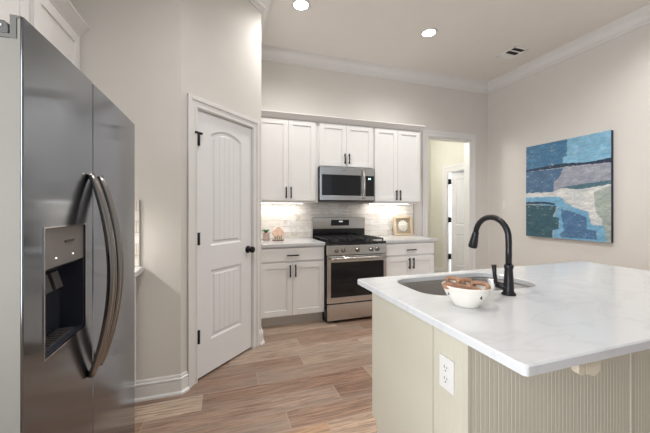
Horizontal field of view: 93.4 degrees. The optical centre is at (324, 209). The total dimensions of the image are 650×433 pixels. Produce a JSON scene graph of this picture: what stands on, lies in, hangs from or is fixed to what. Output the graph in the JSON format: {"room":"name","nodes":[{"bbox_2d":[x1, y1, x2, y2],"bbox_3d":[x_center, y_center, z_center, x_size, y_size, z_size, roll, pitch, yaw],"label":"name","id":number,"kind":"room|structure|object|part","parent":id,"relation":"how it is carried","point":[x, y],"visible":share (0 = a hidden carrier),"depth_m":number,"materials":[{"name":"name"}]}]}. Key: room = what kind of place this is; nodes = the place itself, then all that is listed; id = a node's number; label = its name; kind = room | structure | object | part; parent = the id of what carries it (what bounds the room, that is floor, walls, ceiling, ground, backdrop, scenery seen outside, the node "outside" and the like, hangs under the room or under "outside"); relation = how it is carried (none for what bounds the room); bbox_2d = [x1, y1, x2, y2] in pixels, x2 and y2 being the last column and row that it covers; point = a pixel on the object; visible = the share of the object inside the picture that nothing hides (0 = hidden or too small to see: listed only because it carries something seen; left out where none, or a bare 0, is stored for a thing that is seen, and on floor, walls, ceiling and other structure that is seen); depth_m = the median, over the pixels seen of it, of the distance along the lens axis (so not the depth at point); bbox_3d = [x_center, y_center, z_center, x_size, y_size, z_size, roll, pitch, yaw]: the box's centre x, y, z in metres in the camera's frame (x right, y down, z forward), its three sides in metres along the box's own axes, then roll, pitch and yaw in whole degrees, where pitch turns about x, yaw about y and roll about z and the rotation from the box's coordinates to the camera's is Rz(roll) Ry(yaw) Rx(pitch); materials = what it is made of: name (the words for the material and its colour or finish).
{"room":"kitchen","nodes":[
{"label":"kitchen","id":0,"kind":"room"},
{"bbox_2d":[69,0,180,380],"bbox_3d":[-1.512,-0.376,2.043,1.015,3.324,0.100,0,0,-18],"label":"wall","id":1,"kind":"structure","parent":0,"point":[130,51],"depth_m":2.10,"materials":[{"name":"paint"}]},
{"bbox_2d":[135,200,140,266],"bbox_3d":[-1.565,0.177,1.967,0.666,0.482,0.011,0,0,-18],"label":"backsplash","id":2,"kind":"structure","parent":1,"relation":"attached to","point":[137,202],"depth_m":2.06,"materials":[{"name":"tile"}]},
{"bbox_3d":[-1.252,0.177,2.071,0.007,0.482,0.011,0,0,-18],"label":"edge trim","id":3,"kind":"part","parent":2,"relation":"part of","materials":[{"name":"metal"}]},
{"bbox_2d":[135,371,189,402],"bbox_3d":[-1.137,1.220,2.116,0.373,0.131,0.067,0,0,-18],"label":"baseboard","id":4,"kind":"structure","parent":1,"relation":"attached to","point":[178,384],"depth_m":2.10,"materials":[{"name":"paint"}]},
{"bbox_2d":[181,0,260,372],"bbox_3d":[-0.859,-0.376,2.576,0.100,3.324,0.892,0,0,27],"label":"wall","id":5,"kind":"structure","parent":0,"point":[221,39],"depth_m":2.46,"materials":[{"name":"paint"}]},
{"bbox_2d":[187,93,258,387],"bbox_3d":[-0.848,0.224,2.573,0.113,2.124,0.791,0,0,27],"label":"trim","id":6,"kind":"structure","parent":5,"relation":"attached to","point":[195,103],"depth_m":2.27,"materials":[{"name":"paint"}]},
{"bbox_2d":[195,110,254,378],"bbox_3d":[-0.812,0.261,2.537,0.106,2.016,0.643,0,0,27],"label":"door","id":7,"kind":"structure","parent":5,"relation":"in","point":[225,249],"depth_m":2.53,"materials":[{"name":"paint"}]},
{"bbox_3d":[-0.673,0.361,2.776,0.071,0.066,0.066,0,0,27],"label":"knob","id":8,"kind":"part","parent":7,"relation":"part of","materials":[{"name":"black metal"}]},
{"bbox_2d":[135,316,376,432],"bbox_3d":[1.932,1.316,1.958,7.500,0.060,11.500,0,0,-18],"label":"floor","id":9,"kind":"structure","parent":0,"point":[312,376],"depth_m":2.17,"materials":[{"name":"brown wood"}]},
{"bbox_2d":[0,14,134,432],"bbox_3d":[-1.151,0.420,1.050,0.816,1.732,0.943,0,0,-18],"label":"refrigerator","id":10,"kind":"object","parent":9,"relation":"on","point":[67,151],"visible":1,"depth_m":0.89,"materials":[{"name":"metal"}]},
{"bbox_3d":[-0.732,0.382,0.697,0.062,1.653,0.002,0,0,-18],"label":"door panel","id":11,"kind":"part","parent":10,"relation":"part of","materials":[{"name":"metal"}]},
{"bbox_3d":[-0.789,0.383,0.881,0.072,1.657,0.385,0,0,-18],"label":"freezer door","id":12,"kind":"part","parent":10,"relation":"part of","materials":[{"name":"metal"}]},
{"bbox_3d":[-0.791,0.104,0.895,0.052,0.110,0.245,0,0,-18],"label":"dispenser panel","id":13,"kind":"part","parent":10,"relation":"part of","materials":[{"name":"grey plastic"}]},
{"bbox_3d":[-0.769,0.223,1.057,0.086,0.698,0.036,0,0,-18],"label":"handle","id":14,"kind":"part","parent":10,"relation":"part of","materials":[{"name":"metal"}]},
{"bbox_3d":[-0.793,0.222,1.130,0.086,0.693,0.036,0,0,-18],"label":"handle","id":15,"kind":"part","parent":10,"relation":"part of","materials":[{"name":"metal"}]},
{"bbox_3d":[-0.938,0.384,1.329,0.072,1.655,0.548,0,0,-18],"label":"fresh food door","id":16,"kind":"part","parent":10,"relation":"part of","materials":[{"name":"metal"}]},
{"bbox_2d":[135,278,135,384],"bbox_3d":[-1.471,0.853,1.708,0.681,0.867,0.494,0,0,-18],"label":"base cabinet","id":17,"kind":"object","parent":9,"relation":"on","point":[135,278],"visible":0.03,"depth_m":2.02,"materials":[{"name":"paint"}]},
{"bbox_2d":[135,266,143,277],"bbox_3d":[-1.472,0.402,1.720,0.687,0.035,0.521,0,0,-18],"label":"countertop","id":18,"kind":"structure","parent":17,"relation":"on","point":[138,270],"depth_m":1.97,"materials":[{"name":"white stone"}]},
{"bbox_2d":[261,246,323,326],"bbox_3d":[-0.450,0.847,3.651,0.748,0.879,0.658,0,0,-18],"label":"base cabinet","id":19,"kind":"object","parent":9,"relation":"on","point":[292,278],"visible":0.97,"depth_m":3.37,"materials":[{"name":"paint"}]},
{"bbox_3d":[-0.530,0.872,3.322,0.356,0.575,0.020,0,0,-18],"label":"door","id":20,"kind":"part","parent":19,"relation":"part of","materials":[{"name":"paint"}]},
{"bbox_3d":[-0.356,0.494,3.380,0.724,0.140,0.020,0,0,-18],"label":"drawer","id":21,"kind":"part","parent":19,"relation":"part of","materials":[{"name":"paint"}]},
{"bbox_2d":[261,238,324,247],"bbox_3d":[-0.450,0.390,3.655,0.750,0.035,0.629,0,0,-18],"label":"countertop","id":22,"kind":"structure","parent":19,"relation":"on","point":[288,242],"depth_m":3.47,"materials":[{"name":"white stone"}]},
{"bbox_2d":[263,229,269,240],"bbox_3d":[-0.715,0.304,3.701,0.105,0.137,0.109,0,0,-18],"label":"potted plant","id":23,"kind":"object","parent":22,"relation":"on","point":[266,235],"visible":1,"depth_m":3.67,"materials":[{"name":"green plant"}]},
{"bbox_2d":[272,226,283,240],"bbox_3d":[-0.561,0.286,3.670,0.144,0.172,0.070,0,0,-18],"label":"house ornament","id":24,"kind":"object","parent":22,"relation":"on","point":[278,232],"visible":0.98,"depth_m":3.64,"materials":[{"name":"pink wood"}]},
{"bbox_3d":[-0.185,0.872,3.436,0.364,0.575,0.020,0,0,-18],"label":"door","id":25,"kind":"part","parent":19,"relation":"part of","materials":[{"name":"paint"}]},
{"bbox_2d":[312,217,386,321],"bbox_3d":[0.287,0.695,3.834,0.754,1.182,0.742,0,0,-18],"label":"gas range","id":26,"kind":"object","parent":9,"relation":"on","point":[351,255],"visible":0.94,"depth_m":3.55,"materials":[{"name":"silver metal"}]},
{"bbox_3d":[0.377,1.162,3.557,0.742,0.180,0.030,0,0,-18],"label":"storage drawer","id":27,"kind":"part","parent":26,"relation":"part of","materials":[{"name":"metal"}]},
{"bbox_2d":[313,238,385,245],"bbox_3d":[0.282,0.381,3.842,0.750,0.050,0.607,0,0,-18],"label":"cooktop","id":28,"kind":"object","parent":26,"relation":"in","point":[328,241],"depth_m":3.60,"materials":[{"name":"metal"}]},
{"bbox_2d":[322,245,377,321],"bbox_3d":[0.270,0.839,3.878,0.750,0.895,0.645,0,0,-18],"label":"oven","id":29,"kind":"object","parent":26,"relation":"in","point":[345,276],"depth_m":3.51,"materials":[{"name":"silver metal"}]},
{"bbox_3d":[0.376,0.792,3.560,0.742,0.536,0.035,0,0,-18],"label":"oven door","id":30,"kind":"part","parent":26,"relation":"part of","materials":[{"name":"metal"}]},
{"bbox_3d":[0.374,0.462,3.565,0.750,0.108,0.054,0,0,-18],"label":"control panel","id":31,"kind":"part","parent":26,"relation":"part of","materials":[{"name":"metal"}]},
{"bbox_3d":[0.392,0.551,3.513,0.686,0.030,0.064,0,0,-18],"label":"handle","id":32,"kind":"part","parent":26,"relation":"part of","materials":[{"name":"metal"}]},
{"bbox_2d":[385,241,433,276],"bbox_3d":[0.979,0.847,4.125,0.722,0.879,0.658,0,0,-18],"label":"base cabinet","id":33,"kind":"object","parent":9,"relation":"on","point":[404,258],"visible":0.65,"depth_m":3.83,"materials":[{"name":"paint"}]},
{"bbox_3d":[0.908,0.872,3.799,0.346,0.575,0.020,0,0,-18],"label":"door","id":34,"kind":"part","parent":33,"relation":"part of","materials":[{"name":"paint"}]},
{"bbox_2d":[376,235,436,242],"bbox_3d":[0.992,0.390,4.133,0.765,0.035,0.629,0,0,-18],"label":"countertop","id":35,"kind":"structure","parent":33,"relation":"on","point":[388,238],"depth_m":3.95,"materials":[{"name":"white stone"}]},
{"bbox_2d":[393,217,412,234],"bbox_3d":[1.138,0.237,4.463,0.300,0.273,0.076,0,0,-18],"label":"picture frame","id":36,"kind":"object","parent":35,"relation":"on","point":[401,225],"visible":0.98,"depth_m":4.45,"materials":[{"name":"beige wood"}]},
{"bbox_3d":[1.139,0.238,4.463,0.179,0.179,0.062,0,0,-18],"label":"flower","id":37,"kind":"part","parent":36,"relation":"part of","materials":[{"name":"beige plant"}]},
{"bbox_3d":[1.074,0.494,3.854,0.696,0.140,0.020,0,0,-18],"label":"drawer","id":38,"kind":"part","parent":33,"relation":"part of","materials":[{"name":"paint"}]},
{"bbox_3d":[1.240,0.872,3.909,0.346,0.575,0.020,0,0,-18],"label":"door","id":39,"kind":"part","parent":33,"relation":"part of","materials":[{"name":"paint"}]},
{"bbox_2d":[372,292,649,432],"bbox_3d":[1.127,0.843,1.596,1.626,0.887,0.714,0,0,-18],"label":"kitchen island","id":40,"kind":"object","parent":9,"relation":"on","point":[408,396],"visible":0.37,"depth_m":1.20,"materials":[{"name":"paint"}]},
{"bbox_3d":[0.336,0.843,1.412,0.007,0.887,0.501,0,0,-18],"label":"panel","id":41,"kind":"part","parent":40,"relation":"part of","materials":[{"name":"paint"}]},
{"bbox_2d":[439,353,453,395],"bbox_3d":[0.433,0.586,1.093,0.009,0.116,0.072,0,0,-18],"label":"wall outlet","id":42,"kind":"object","parent":40,"relation":"attached to","point":[446,366],"visible":1,"depth_m":1.09,"materials":[{"name":"white plastic"}]},
{"bbox_2d":[442,363,448,373],"bbox_3d":[0.431,0.566,1.092,0.003,0.033,0.032,0,0,-18],"label":"receptacle","id":43,"kind":"object","parent":42,"relation":"attached to","point":[445,366],"depth_m":1.09,"materials":[{"name":"white plastic"}]},
{"bbox_2d":[442,374,448,384],"bbox_3d":[0.431,0.606,1.092,0.003,0.033,0.032,0,0,-18],"label":"receptacle","id":44,"kind":"object","parent":42,"relation":"attached to","point":[445,377],"depth_m":1.09,"materials":[{"name":"white plastic"}]},
{"bbox_2d":[358,261,649,376],"bbox_3d":[1.169,0.385,1.468,1.779,0.026,0.972,0,0,-18],"label":"island countertop","id":45,"kind":"structure","parent":40,"relation":"on","point":[570,314],"depth_m":1.11,"materials":[{"name":"white stone"}]},
{"bbox_2d":[401,277,529,295],"bbox_3d":[0.718,0.499,1.573,0.706,0.201,0.394,0,0,-18],"label":"sink","id":46,"kind":"object","parent":45,"relation":"in","point":[434,287],"visible":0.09,"depth_m":1.73,"materials":[{"name":"metal"}]},
{"bbox_2d":[442,281,491,308],"bbox_3d":[0.550,0.333,1.194,0.159,0.078,0.166,0,0,-18],"label":"bowl","id":47,"kind":"object","parent":45,"relation":"on","point":[465,298],"visible":0.8,"depth_m":1.15,"materials":[{"name":"white ceramic"}]},
{"bbox_2d":[442,276,490,289],"bbox_3d":[0.549,0.302,1.194,0.171,0.068,0.097,0,0,25],"label":"chain","id":48,"kind":"object","parent":47,"relation":"in","point":[472,286],"visible":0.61,"depth_m":1.19,"materials":[{"name":"brown wood"}]},
{"bbox_2d":[468,215,515,295],"bbox_3d":[0.764,0.197,1.431,0.078,0.350,0.253,0,0,-18],"label":"faucet","id":49,"kind":"object","parent":45,"relation":"on","point":[507,285],"visible":1,"depth_m":1.34,"materials":[{"name":"black metal"}]},
{"bbox_3d":[0.776,0.134,1.429,0.026,0.224,0.210,0,0,-18],"label":"spout","id":50,"kind":"part","parent":49,"relation":"part of","materials":[{"name":"black metal"}]},
{"bbox_3d":[0.776,0.302,1.355,0.070,0.114,0.034,0,0,25],"label":"lever","id":51,"kind":"part","parent":49,"relation":"part of","materials":[{"name":"black metal"}]},
{"bbox_2d":[571,360,600,375],"bbox_3d":[0.731,0.433,0.860,0.099,0.068,0.028,0,0,-18],"label":"corbel","id":52,"kind":"object","parent":45,"relation":"attached to","point":[592,368],"visible":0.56,"depth_m":0.85,"materials":[{"name":"beige wood"}]},
{"bbox_2d":[261,60,486,269],"bbox_3d":[0.861,-0.376,4.497,3.973,3.324,0.120,0,0,-18],"label":"wall","id":53,"kind":"structure","parent":0,"point":[284,87],"depth_m":4.45,"materials":[{"name":"paint"}]},
{"bbox_2d":[261,117,317,202],"bbox_3d":[-0.490,-0.583,3.775,0.750,0.994,0.400,0,0,-18],"label":"upper cabinet","id":54,"kind":"object","parent":53,"relation":"attached to","point":[289,148],"visible":0.92,"depth_m":3.62,"materials":[{"name":"paint"}]},
{"bbox_3d":[-0.613,-0.587,3.569,0.367,0.958,0.020,0,0,-18],"label":"door","id":55,"kind":"part","parent":54,"relation":"part of","materials":[{"name":"paint"}]},
{"bbox_3d":[-0.275,-0.587,3.680,0.337,0.958,0.020,0,0,-18],"label":"door","id":56,"kind":"part","parent":54,"relation":"part of","materials":[{"name":"paint"}]},
{"bbox_2d":[261,203,413,238],"bbox_3d":[0.208,0.129,4.210,2.349,0.486,0.013,0,0,-18],"label":"backsplash","id":57,"kind":"structure","parent":53,"relation":"attached to","point":[377,216],"depth_m":4.13,"materials":[{"name":"tile"}]},
{"bbox_2d":[290,219,295,227],"bbox_3d":[-0.416,0.180,3.993,0.072,0.116,0.009,0,0,-18],"label":"wall switch","id":58,"kind":"object","parent":57,"relation":"attached to","point":[292,221],"visible":1,"depth_m":3.99,"materials":[{"name":"white plastic"}]},
{"bbox_2d":[389,219,392,227],"bbox_3d":[0.963,0.201,4.450,0.072,0.116,0.009,0,0,-18],"label":"wall outlet","id":59,"kind":"object","parent":57,"relation":"attached to","point":[390,220],"visible":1,"depth_m":4.45,"materials":[{"name":"white plastic"}]},
{"bbox_3d":[1.320,0.129,4.579,0.007,0.486,0.013,0,0,-18],"label":"edge trim","id":60,"kind":"part","parent":57,"relation":"part of","materials":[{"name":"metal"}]},
{"bbox_2d":[318,122,372,168],"bbox_3d":[0.225,-0.803,4.012,0.752,0.554,0.400,0,0,-18],"label":"upper cabinet","id":61,"kind":"object","parent":53,"relation":"attached to","point":[339,145],"visible":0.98,"depth_m":3.84,"materials":[{"name":"paint"}]},
{"bbox_3d":[0.100,-0.803,3.805,0.351,0.526,0.020,0,0,-18],"label":"door","id":62,"kind":"part","parent":61,"relation":"part of","materials":[{"name":"paint"}]},
{"bbox_2d":[261,109,424,131],"bbox_3d":[0.228,-1.106,4.005,2.257,0.068,0.416,0,0,-18],"label":"trim","id":63,"kind":"structure","parent":61,"relation":"attached to","point":[264,113],"depth_m":3.79,"materials":[{"name":"paint"}]},
{"bbox_2d":[318,166,373,201],"bbox_3d":[0.236,-0.314,3.972,0.744,0.424,0.458,0,0,-18],"label":"microwave","id":64,"kind":"object","parent":61,"relation":"attached to","point":[335,184],"visible":0.99,"depth_m":3.81,"materials":[{"name":"silver metal"}]},
{"bbox_3d":[0.490,-0.318,3.848,0.027,0.382,0.064,0,0,-18],"label":"handle","id":65,"kind":"part","parent":64,"relation":"part of","materials":[{"name":"metal"}]},
{"bbox_3d":[0.442,-0.803,3.918,0.361,0.526,0.020,0,0,-18],"label":"door","id":66,"kind":"part","parent":61,"relation":"part of","materials":[{"name":"paint"}]},
{"bbox_2d":[362,127,419,203],"bbox_3d":[0.919,-0.583,4.243,0.708,0.994,0.400,0,0,-18],"label":"upper cabinet","id":67,"kind":"object","parent":53,"relation":"attached to","point":[396,153],"visible":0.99,"depth_m":4.08,"materials":[{"name":"paint"}]},
{"bbox_3d":[0.806,-0.587,4.039,0.336,0.958,0.020,0,0,-18],"label":"door","id":68,"kind":"part","parent":67,"relation":"part of","materials":[{"name":"paint"}]},
{"bbox_3d":[1.134,-0.587,4.148,0.348,0.958,0.020,0,0,-18],"label":"door","id":69,"kind":"part","parent":67,"relation":"part of","materials":[{"name":"paint"}]},
{"bbox_2d":[422,130,475,270],"bbox_3d":[1.932,0.038,4.843,1.010,2.495,0.138,0,0,-18],"label":"trim","id":70,"kind":"structure","parent":53,"relation":"attached to","point":[469,140],"depth_m":4.92,"materials":[{"name":"paint"}]},
{"bbox_2d":[428,140,430,237],"bbox_3d":[1.045,-0.079,5.983,2.550,2.730,0.100,0,0,-18],"label":"wall","id":71,"kind":"structure","parent":0,"point":[429,141],"depth_m":6.30,"materials":[{"name":"paint"}]},
{"bbox_2d":[434,267,442,272],"bbox_3d":[1.074,1.220,5.737,2.450,0.131,0.385,0,0,-18],"label":"baseboard","id":72,"kind":"structure","parent":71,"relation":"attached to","point":[436,270],"depth_m":6.08,"materials":[{"name":"paint"}]},
{"bbox_2d":[431,140,463,271],"bbox_3d":[2.419,-0.079,5.732,0.100,2.730,1.242,0,0,-18],"label":"wall","id":73,"kind":"structure","parent":0,"point":[443,153],"depth_m":6.05,"materials":[{"name":"paint"}]},
{"bbox_2d":[443,163,463,271],"bbox_3d":[2.458,0.229,5.582,0.120,2.115,0.780,0,0,-18],"label":"trim","id":74,"kind":"structure","parent":73,"relation":"attached to","point":[450,169],"depth_m":5.84,"materials":[{"name":"paint"}]},
{"bbox_2d":[448,171,463,271],"bbox_3d":[2.510,0.290,5.573,0.074,1.968,0.600,0,0,-31],"label":"door","id":75,"kind":"structure","parent":73,"relation":"in","point":[456,181],"depth_m":5.68,"materials":[{"name":"paint"}]},
{"bbox_2d":[263,0,649,81],"bbox_3d":[1.455,-2.078,0.250,5.519,0.080,8.558,0,0,-18],"label":"ceiling","id":76,"kind":"structure","parent":0,"point":[469,39],"depth_m":3.43,"materials":[{"name":"paint"}]},
{"bbox_2d":[291,0,310,10],"bbox_3d":[-0.238,-2.033,3.042,0.190,0.010,0.190,0,0,-18],"label":"recessed light","id":77,"kind":"object","parent":76,"relation":"in","point":[299,5],"visible":1,"depth_m":3.04,"materials":[{"name":"white plastic"}]},
{"bbox_2d":[294,1,307,9],"bbox_3d":[-0.238,-2.035,3.042,0.142,0.005,0.142,0,0,-18],"label":"diffuser","id":78,"kind":"object","parent":77,"relation":"attached to","point":[298,5],"depth_m":3.05,"materials":[{"name":"white"}]},
{"bbox_2d":[420,28,437,37],"bbox_3d":[1.196,-2.033,3.522,0.190,0.010,0.190,0,0,-18],"label":"recessed light","id":79,"kind":"object","parent":76,"relation":"in","point":[429,32],"visible":1,"depth_m":3.51,"materials":[{"name":"white plastic"}]},
{"bbox_2d":[423,30,434,35],"bbox_3d":[1.196,-2.035,3.522,0.142,0.005,0.142,0,0,-18],"label":"diffuser","id":80,"kind":"object","parent":79,"relation":"attached to","point":[425,32],"depth_m":3.51,"materials":[{"name":"white"}]},
{"bbox_2d":[497,46,527,58],"bbox_3d":[2.429,-2.034,3.974,0.223,0.008,0.268,0,0,-18],"label":"ceiling vent","id":81,"kind":"object","parent":76,"relation":"in","point":[514,51],"visible":1,"depth_m":3.97,"materials":[{"name":"white metal"}]},
{"bbox_2d":[487,23,649,270],"bbox_3d":[4.046,-0.376,1.045,0.100,3.324,8.438,0,0,-18],"label":"wall","id":82,"kind":"structure","parent":0,"point":[603,87],"depth_m":3.69,"materials":[{"name":"paint"}]},
{"bbox_2d":[248,0,649,93],"bbox_3d":[1.474,-1.968,0.193,5.319,0.139,8.438,0,0,-18],"label":"trim","id":83,"kind":"structure","parent":82,"relation":"attached to","point":[640,17],"depth_m":4.07,"materials":[{"name":"paint"}]},
{"bbox_2d":[503,201,506,208],"bbox_3d":[2.769,-0.069,4.721,0.009,0.116,0.072,0,0,-18],"label":"wall switch","id":84,"kind":"object","parent":82,"relation":"attached to","point":[504,202],"visible":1,"depth_m":4.71,"materials":[{"name":"white plastic"}]},
{"bbox_2d":[526,130,612,242],"bbox_3d":[3.032,-0.258,3.877,0.041,1.251,1.005,0,0,-18],"label":"painting","id":85,"kind":"object","parent":82,"relation":"attached to","point":[569,182],"visible":1,"depth_m":3.77,"materials":[{"name":"blue fabric"}]},
{"bbox_3d":[-0.866,-0.376,-1.359,0.100,3.324,6.965,0,0,-18],"label":"wall","id":86,"kind":"structure","parent":0,"visible":0},
{"bbox_2d":[0,0,28,23],"bbox_3d":[-1.411,-0.809,0.968,0.328,0.610,0.942,0,0,-18],"label":"upper cabinet","id":87,"kind":"object","parent":86,"relation":"attached to","point":[7,7],"visible":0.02,"depth_m":1.35,"materials":[{"name":"paint"}]},
{"bbox_2d":[49,0,89,36],"bbox_3d":[-1.323,-1.144,1.276,0.060,0.068,1.472,0,0,-18],"label":"trim","id":88,"kind":"structure","parent":87,"relation":"attached to","point":[65,8],"depth_m":1.80,"materials":[{"name":"paint"}]},
{"bbox_2d":[29,0,79,69],"bbox_3d":[-1.643,-0.589,1.669,0.330,1.050,0.526,0,0,-18],"label":"upper cabinet","id":89,"kind":"object","parent":86,"relation":"attached to","point":[43,15],"visible":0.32,"depth_m":1.68,"materials":[{"name":"paint"}]},
{"bbox_3d":[-0.810,-0.376,3.384,0.100,3.324,0.942,0,0,-18],"label":"wall","id":90,"kind":"structure","parent":0,"visible":0},
{"bbox_2d":[259,327,264,344],"bbox_3d":[-0.654,1.220,3.071,0.065,0.131,0.359,0,0,-18],"label":"baseboard","id":91,"kind":"structure","parent":90,"relation":"attached to","point":[261,339],"depth_m":2.93,"materials":[{"name":"paint"}]}
]}

